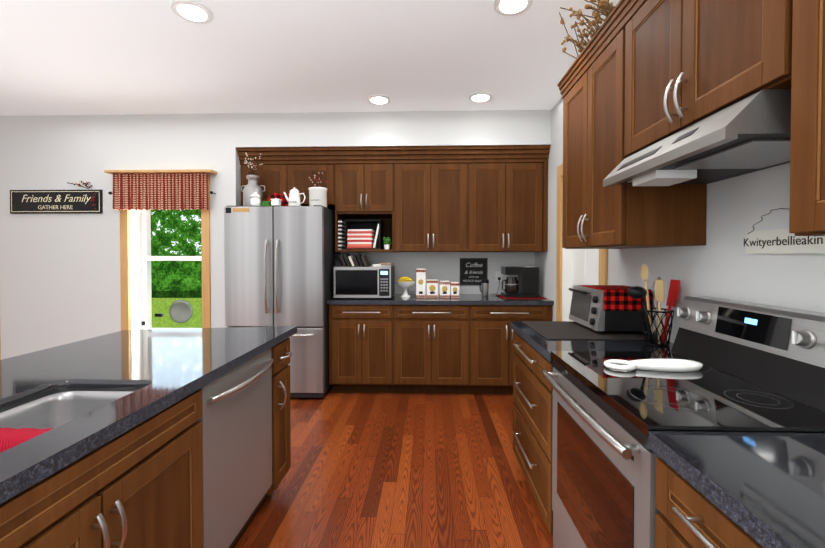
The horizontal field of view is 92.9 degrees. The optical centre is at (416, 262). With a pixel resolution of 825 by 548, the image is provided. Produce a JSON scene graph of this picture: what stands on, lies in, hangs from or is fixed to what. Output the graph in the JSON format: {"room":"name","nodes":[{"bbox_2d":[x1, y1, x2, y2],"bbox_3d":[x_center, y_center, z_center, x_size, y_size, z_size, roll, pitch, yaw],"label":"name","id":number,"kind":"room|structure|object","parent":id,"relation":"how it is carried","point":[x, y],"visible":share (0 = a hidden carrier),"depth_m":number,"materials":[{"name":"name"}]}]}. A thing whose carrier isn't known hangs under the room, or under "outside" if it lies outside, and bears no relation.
{"room":"kitchen","nodes":[
{"label":"kitchen","id":0,"kind":"room"},
{"bbox_2d":[0,110,550,359],"bbox_3d":[-2.343,-0.104,4.206,7.280,2.730,0.670,0,1,2],"label":"wall","id":1,"kind":"structure","parent":0,"point":[60,284],"depth_m":3.89,"materials":[{"name":"white paint"}]},
{"bbox_2d":[10,181,102,213],"bbox_3d":[-3.579,-0.648,3.865,0.930,0.314,0.154,0,1,2],"label":"family sign","id":2,"kind":"object","parent":1,"relation":"attached to","point":[51,201],"visible":0.94,"depth_m":3.88,"materials":[{"name":"black wood"}]},
{"bbox_2d":[104,169,217,209],"bbox_3d":[-2.475,-0.702,3.805,1.040,0.378,0.119,0,1,2],"label":"valance","id":3,"kind":"object","parent":1,"relation":"attached to","point":[160,189],"visible":0.98,"depth_m":3.79,"materials":[{"name":"red fabric"}]},
{"bbox_2d":[120,175,210,330],"bbox_3d":[-2.477,-0.021,3.971,0.897,1.690,0.280,0,1,2],"label":"window","id":4,"kind":"structure","parent":1,"relation":"in","point":[136,292],"depth_m":3.91,"materials":[{"name":"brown wood"}]},
{"bbox_2d":[239,157,292,205],"bbox_3d":[-1.493,-0.804,4.148,0.538,0.442,0.468,0,1,2],"label":"upper cabinet","id":5,"kind":"object","parent":1,"relation":"attached to","point":[276,173],"depth_m":3.91,"materials":[{"name":"brown wood"}]},
{"bbox_2d":[293,157,324,205],"bbox_3d":[-1.043,-0.804,4.134,0.607,0.442,0.468,0,1,2],"label":"upper cabinet","id":6,"kind":"object","parent":1,"relation":"attached to","point":[301,165],"depth_m":3.90,"materials":[{"name":"brown wood"}]},
{"bbox_2d":[325,157,376,220],"bbox_3d":[-0.666,-0.759,4.123,0.427,0.532,0.468,0,1,2],"label":"upper cabinet","id":7,"kind":"object","parent":1,"relation":"attached to","point":[349,185],"depth_m":3.89,"materials":[{"name":"brown wood"}]},
{"bbox_2d":[338,220,344,248],"bbox_3d":[-0.769,-0.288,4.080,0.035,0.300,0.280,0,1,2],"label":"notebook","id":8,"kind":"object","parent":7,"relation":"in","point":[341,234],"visible":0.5,"depth_m":3.94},
{"bbox_2d":[345,220,382,248],"bbox_3d":[-0.541,-0.288,4.078,0.360,0.300,0.270,0,1,2],"label":"books","id":9,"kind":"object","parent":7,"relation":"in","point":[363,234],"visible":1,"depth_m":3.95,"materials":[{"name":"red paper"}]},
{"bbox_2d":[373,157,384,220],"bbox_3d":[-0.396,-0.759,4.115,0.358,0.532,0.468,0,1,2],"label":"upper cabinet","id":10,"kind":"object","parent":1,"relation":"attached to","point":[378,162],"depth_m":3.89,"materials":[{"name":"brown wood"}]},
{"bbox_2d":[385,157,476,251],"bbox_3d":[0.147,-0.570,4.102,0.868,0.909,0.468,0,1,2],"label":"upper cabinet","id":11,"kind":"object","parent":1,"relation":"attached to","point":[454,198],"depth_m":3.87,"materials":[{"name":"brown wood"}]},
{"bbox_2d":[460,257,487,284],"bbox_3d":[0.628,0.088,4.324,0.305,0.316,0.017,0,1,2],"label":"chalkboard sign","id":12,"kind":"object","parent":1,"relation":"attached to","point":[473,270],"visible":0.96,"depth_m":4.32,"materials":[{"name":"grey"}]},
{"bbox_2d":[492,271,501,294],"bbox_3d":[0.867,0.217,4.228,0.143,0.244,0.200,0,1,2],"label":"electrical outlet plate","id":13,"kind":"object","parent":1,"relation":"attached to","point":[498,275],"visible":0.92,"depth_m":4.32,"materials":[{"name":"white paint"}]},
{"bbox_2d":[477,157,548,251],"bbox_3d":[0.867,-0.570,4.080,0.852,0.909,0.468,0,1,2],"label":"upper cabinet","id":14,"kind":"object","parent":1,"relation":"attached to","point":[512,192],"depth_m":3.85,"materials":[{"name":"brown wood"}]},
{"bbox_2d":[0,0,619,115],"bbox_3d":[-1.540,-1.463,0.673,9.300,0.100,7.900,0,1,2],"label":"ceiling","id":15,"kind":"structure","parent":0,"point":[89,57],"depth_m":2.75,"materials":[{"name":"white paint"}]},
{"bbox_2d":[171,0,212,23],"bbox_3d":[-1.279,-1.430,2.236,0.209,0.015,0.209,-1,1,-43],"label":"recessed light","id":16,"kind":"object","parent":15,"relation":"in","point":[192,11],"depth_m":2.22,"materials":[{"name":"white paint"}]},
{"bbox_2d":[367,94,390,104],"bbox_3d":[-0.333,-1.450,3.488,0.209,0.015,0.209,-1,1,-43],"label":"recessed light","id":17,"kind":"object","parent":15,"relation":"in","point":[377,99],"depth_m":3.47,"materials":[{"name":"white paint"}]},
{"bbox_2d":[469,92,492,102],"bbox_3d":[0.561,-1.449,3.435,0.209,0.015,0.209,-1,1,-43],"label":"recessed light","id":18,"kind":"object","parent":15,"relation":"in","point":[478,97],"depth_m":3.41,"materials":[{"name":"white paint"}]},
{"bbox_2d":[494,0,532,15],"bbox_3d":[0.531,-1.428,2.161,0.209,0.015,0.209,-1,1,-43],"label":"recessed light","id":19,"kind":"object","parent":15,"relation":"in","point":[502,7],"depth_m":2.18,"materials":[{"name":"white paint"}]},
{"bbox_2d":[383,237,391,248],"bbox_3d":[-0.297,-0.199,3.967,0.087,0.124,0.091,0,1,2],"label":"plant","id":20,"kind":"object","parent":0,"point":[387,242],"visible":1,"depth_m":3.94,"materials":[{"name":"green plant"}]},
{"bbox_2d":[234,385,552,547],"bbox_3d":[-1.540,1.367,0.718,9.300,0.100,7.900,0,1,2],"label":"floor","id":21,"kind":"structure","parent":0,"point":[401,470],"depth_m":2.33,"materials":[{"name":"brown wood"}]},
{"bbox_2d":[0,417,151,547],"bbox_3d":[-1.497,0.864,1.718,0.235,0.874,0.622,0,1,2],"label":"base cabinet","id":22,"kind":"object","parent":21,"relation":"on","point":[140,485],"depth_m":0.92,"materials":[{"name":"brown wood"}]},
{"bbox_2d":[152,338,291,517],"bbox_3d":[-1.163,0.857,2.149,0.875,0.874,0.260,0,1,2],"label":"base cabinet","id":23,"kind":"object","parent":21,"relation":"on","point":[177,481],"depth_m":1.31,"materials":[{"name":"brown wood"}]},
{"bbox_2d":[0,326,296,503],"bbox_3d":[-1.221,0.419,0.858,0.928,0.040,2.990,0,1,2],"label":"countertop","id":24,"kind":"structure","parent":23,"relation":"on","point":[154,371],"depth_m":1.36,"materials":[{"name":"stone"}]},
{"bbox_2d":[0,391,131,428],"bbox_3d":[-1.043,0.536,0.910,0.370,0.194,0.850,0,1,2],"label":"sink","id":25,"kind":"object","parent":24,"relation":"in","point":[55,410],"visible":0.06,"depth_m":1.29,"materials":[{"name":"metal"}]},
{"bbox_2d":[0,428,53,452],"bbox_3d":[-0.985,0.478,0.978,0.184,0.115,0.129,0,1,2],"label":"towel","id":26,"kind":"object","parent":25,"relation":"on","point":[10,438],"visible":0.23,"depth_m":0.96,"materials":[{"name":"red fabric"}]},
{"bbox_2d":[198,348,273,547],"bbox_3d":[-1.021,0.811,1.703,0.677,0.768,0.616,0,1,2],"label":"dishwasher","id":27,"kind":"object","parent":23,"relation":"in","point":[235,419],"visible":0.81,"depth_m":1.62,"materials":[{"name":"silver metal"}]},
{"bbox_2d":[224,205,339,397],"bbox_3d":[-1.303,0.365,3.936,0.910,1.798,0.822,0,1,2],"label":"refrigerator","id":28,"kind":"object","parent":21,"relation":"on","point":[279,263],"visible":0.67,"depth_m":3.59,"materials":[{"name":"grey metal"}]},
{"bbox_2d":[226,208,249,212],"bbox_3d":[-1.639,-0.481,3.586,0.220,0.050,0.003,0,1,2],"label":"fridge magnets","id":29,"kind":"object","parent":28,"relation":"attached to","point":[228,210],"visible":1,"depth_m":3.58,"materials":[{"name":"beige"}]},
{"bbox_2d":[241,153,264,205],"bbox_3d":[-1.580,-0.796,3.787,0.238,0.528,0.176,0,1,2],"label":"decor","id":30,"kind":"object","parent":28,"relation":"on","point":[250,188],"visible":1,"depth_m":3.74,"materials":[{"name":"white ceramic"}]},
{"bbox_2d":[250,192,260,205],"bbox_3d":[-1.504,-0.596,3.662,0.100,0.132,0.100,0,1,2],"label":"jar","id":31,"kind":"object","parent":28,"relation":"on","point":[255,200],"visible":1,"depth_m":3.63,"materials":[{"name":"white ceramic"}]},
{"bbox_2d":[261,201,271,205],"bbox_3d":[-1.399,-0.556,3.665,0.080,0.052,0.100,0,1,2],"label":"greenery sprig","id":32,"kind":"object","parent":28,"relation":"on","point":[266,203],"visible":0.92,"depth_m":3.63,"materials":[{"name":"green plant"}]},
{"bbox_2d":[270,198,281,205],"bbox_3d":[-1.305,-0.567,3.639,0.080,0.074,0.075,0,1,2],"label":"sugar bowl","id":33,"kind":"object","parent":28,"relation":"on","point":[275,202],"visible":1,"depth_m":3.61,"materials":[{"name":"white ceramic"}]},
{"bbox_2d":[268,193,288,205],"bbox_3d":[-1.288,-0.606,3.838,0.291,0.146,0.125,0,1,2],"label":"plaid throw","id":34,"kind":"object","parent":28,"relation":"on","point":[284,201],"visible":0.35,"depth_m":3.78,"materials":[{"name":"red fabric"}]},
{"bbox_2d":[284,187,305,205],"bbox_3d":[-1.153,-0.622,3.701,0.213,0.182,0.116,0,1,2],"label":"coffee pot","id":35,"kind":"object","parent":28,"relation":"on","point":[293,199],"visible":0.98,"depth_m":3.66,"materials":[{"name":"white ceramic"}]},
{"bbox_2d":[308,168,327,207],"bbox_3d":[-0.954,-0.724,3.779,0.190,0.384,0.180,0,1,2],"label":"crock","id":36,"kind":"object","parent":28,"relation":"on","point":[318,195],"visible":1,"depth_m":3.72,"materials":[{"name":"white ceramic"}]},
{"bbox_2d":[329,304,400,392],"bbox_3d":[-0.485,0.826,4.053,0.695,0.874,0.648,0,1,2],"label":"base cabinet","id":37,"kind":"object","parent":21,"relation":"on","point":[365,340],"depth_m":3.73,"materials":[{"name":"brown wood"}]},
{"bbox_2d":[401,305,480,393],"bbox_3d":[0.151,0.826,4.033,0.865,0.874,0.648,0,1,2],"label":"base cabinet","id":38,"kind":"object","parent":21,"relation":"on","point":[468,349],"depth_m":3.71,"materials":[{"name":"brown wood"}]},
{"bbox_2d":[481,305,552,393],"bbox_3d":[0.865,0.827,4.012,0.851,0.874,0.648,0,1,2],"label":"base cabinet","id":39,"kind":"object","parent":21,"relation":"on","point":[497,350],"depth_m":3.69,"materials":[{"name":"brown wood"}]},
{"bbox_2d":[327,294,553,304],"bbox_3d":[0.224,0.369,4.016,2.132,0.040,0.664,0,1,2],"label":"countertop","id":40,"kind":"structure","parent":39,"relation":"on","point":[461,299],"depth_m":3.70,"materials":[{"name":"stone"}]},
{"bbox_2d":[334,266,394,298],"bbox_3d":[-0.523,0.192,4.013,0.560,0.312,0.414,0,1,2],"label":"microwave","id":41,"kind":"object","parent":40,"relation":"on","point":[363,282],"visible":1,"depth_m":3.81,"materials":[{"name":"silver metal"}]},
{"bbox_2d":[395,276,414,296],"bbox_3d":[-0.116,0.243,4.029,0.208,0.210,0.208,0,1,2],"label":"fruit bowl","id":42,"kind":"object","parent":40,"relation":"on","point":[405,283],"visible":1,"depth_m":3.99,"materials":[{"name":"white ceramic"}]},
{"bbox_2d":[416,269,458,296],"bbox_3d":[0.214,0.203,4.017,0.436,0.289,0.120,0,1,2],"label":"canisters","id":43,"kind":"object","parent":40,"relation":"on","point":[447,288],"visible":1,"depth_m":3.96,"materials":[{"name":"white ceramic"}]},
{"bbox_2d":[479,279,488,295],"bbox_3d":[0.703,0.259,4.084,0.100,0.175,0.078,0,1,2],"label":"tumbler","id":44,"kind":"object","parent":40,"relation":"on","point":[485,287],"visible":1,"depth_m":4.05,"materials":[{"name":"silver metal"}]},
{"bbox_2d":[496,295,546,298],"bbox_3d":[1.061,0.346,4.014,0.438,0.004,0.360,0,1,2],"label":"mat","id":45,"kind":"object","parent":40,"relation":"on","point":[503,297],"visible":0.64,"depth_m":3.84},
{"bbox_2d":[501,266,539,297],"bbox_3d":[1.045,0.186,4.012,0.364,0.314,0.240,0,1,2],"label":"coffee maker","id":46,"kind":"object","parent":45,"relation":"on","point":[525,284],"visible":1,"depth_m":3.92,"materials":[{"name":"black plastic"}]},
{"bbox_2d":[513,331,553,534],"bbox_3d":[0.912,0.858,2.071,0.638,0.874,0.790,0,1,2],"label":"base cabinet","id":47,"kind":"object","parent":21,"relation":"on","point":[532,393],"depth_m":1.96,"materials":[{"name":"brown wood"}]},
{"bbox_2d":[511,322,824,547],"bbox_3d":[0.872,0.418,0.905,0.647,0.040,3.151,0,1,2],"label":"countertop","id":48,"kind":"structure","parent":47,"relation":"on","point":[765,490],"depth_m":0.76,"materials":[{"name":"stone"}]},
{"bbox_2d":[522,321,654,339],"bbox_3d":[0.942,0.375,2.205,0.570,0.004,0.535,0,1,2],"label":"mat","id":49,"kind":"object","parent":48,"relation":"on","point":[560,330],"visible":0.64,"depth_m":2.11,"materials":[{"name":"black"}]},
{"bbox_2d":[569,285,651,333],"bbox_3d":[1.084,0.257,2.249,0.297,0.229,0.415,0,1,2],"label":"toaster oven","id":50,"kind":"object","parent":49,"relation":"on","point":[587,307],"visible":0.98,"depth_m":2.07,"materials":[{"name":"silver metal"}]},
{"bbox_2d":[581,285,652,310],"bbox_3d":[1.104,0.191,2.186,0.250,0.111,0.308,0,1,2],"label":"towel","id":51,"kind":"object","parent":50,"relation":"on","point":[617,298],"visible":0.71,"depth_m":2.03,"materials":[{"name":"red fabric"}]},
{"bbox_2d":[627,264,679,345],"bbox_3d":[1.098,0.193,1.833,0.248,0.379,0.186,0,1,2],"label":"utensil holder","id":52,"kind":"object","parent":48,"relation":"on","point":[638,292],"visible":1,"depth_m":1.81,"materials":[{"name":"black metal"}]},
{"bbox_2d":[542,296,824,547],"bbox_3d":[0.850,0.725,1.299,0.695,1.162,0.745,0,1,2],"label":"range","id":53,"kind":"object","parent":21,"relation":"on","point":[762,370],"visible":0.65,"depth_m":1.19,"materials":[{"name":"silver metal"}]},
{"bbox_2d":[603,359,702,371],"bbox_3d":[0.848,0.368,1.410,0.340,0.022,0.101,0,1,2],"label":"spoon rest","id":54,"kind":"object","parent":53,"relation":"on","point":[674,365],"visible":1,"depth_m":1.39,"materials":[{"name":"white ceramic"}]},
{"bbox_2d":[655,458,763,547],"bbox_3d":[0.866,0.882,0.584,0.638,0.874,0.681,0,1,2],"label":"base cabinet","id":55,"kind":"object","parent":21,"relation":"on","point":[690,516],"depth_m":0.80,"materials":[{"name":"brown wood"}]},
{"bbox_2d":[535,97,824,342],"bbox_3d":[1.248,-0.047,0.595,0.120,2.730,7.670,0,1,2],"label":"wall","id":56,"kind":"structure","parent":0,"point":[721,263],"depth_m":1.53,"materials":[{"name":"white paint"}]},
{"bbox_2d":[556,163,607,320],"bbox_3d":[1.314,0.214,3.044,0.138,2.130,0.980,0,1,2],"label":"door frame","id":57,"kind":"structure","parent":56,"relation":"attached to","point":[563,279],"depth_m":3.42,"materials":[{"name":"brown wood"}]},
{"bbox_2d":[571,249,598,320],"bbox_3d":[1.350,0.268,3.044,0.046,2.003,0.746,0,1,2],"label":"door","id":58,"kind":"structure","parent":56,"relation":"in","point":[584,266],"depth_m":3.10,"materials":[{"name":"white paint"}]},
{"bbox_2d":[561,4,706,248],"bbox_3d":[1.055,-0.556,1.988,0.349,0.954,0.822,0,1,2],"label":"upper cabinet","id":59,"kind":"object","parent":56,"relation":"attached to","point":[596,96],"depth_m":1.79,"materials":[{"name":"brown wood"}]},
{"bbox_2d":[559,0,614,58],"bbox_3d":[0.910,-1.216,1.638,0.410,0.232,1.216,0,1,2],"label":"garland","id":60,"kind":"object","parent":59,"relation":"on","point":[603,6],"visible":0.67,"depth_m":1.97,"materials":[{"name":"brown plant"}]},
{"bbox_2d":[629,0,664,155],"bbox_3d":[1.037,-0.731,1.422,0.349,0.587,0.439,0,1,2],"label":"upper cabinet","id":61,"kind":"object","parent":56,"relation":"attached to","point":[639,75],"depth_m":1.49,"materials":[{"name":"brown wood"}]},
{"bbox_2d":[661,0,784,139],"bbox_3d":[1.028,-0.726,1.106,0.349,0.587,0.439,0,1,2],"label":"upper cabinet","id":62,"kind":"object","parent":56,"relation":"attached to","point":[716,55],"depth_m":1.13,"materials":[{"name":"brown wood"}]},
{"bbox_2d":[603,89,790,186],"bbox_3d":[0.991,-0.364,1.305,0.431,0.138,0.683,0,1,2],"label":"range hood","id":63,"kind":"object","parent":62,"relation":"attached to","point":[751,133],"visible":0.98,"depth_m":1.14,"materials":[{"name":"silver metal"}]},
{"bbox_2d":[744,208,824,253],"bbox_3d":[1.195,-0.105,1.276,0.026,0.149,0.321,0,1,2],"label":"sign","id":64,"kind":"object","parent":56,"relation":"attached to","point":[781,241],"visible":0.96,"depth_m":1.29,"materials":[{"name":"white"}]},
{"bbox_2d":[765,0,824,235],"bbox_3d":[1.009,-0.533,0.508,0.349,0.954,0.897,0,1,2],"label":"upper cabinet","id":65,"kind":"object","parent":56,"relation":"attached to","point":[804,19],"depth_m":0.85,"materials":[{"name":"brown wood"}]},
{"label":"outside","id":66,"kind":"structure","parent":0,"visible":0},
{"bbox_2d":[151,209,201,327],"bbox_3d":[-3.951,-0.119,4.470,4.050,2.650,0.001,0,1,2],"label":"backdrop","id":67,"kind":"structure","parent":66,"point":[174,232],"depth_m":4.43,"materials":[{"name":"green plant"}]},
{"bbox_2d":[155,300,192,322],"bbox_3d":[-2.716,0.543,4.388,0.425,0.260,0.030,0,1,2],"label":"disc","id":68,"kind":"object","parent":67,"relation":"attached to","point":[180,311],"visible":1,"depth_m":4.38,"materials":[{"name":"grey"}]}
]}

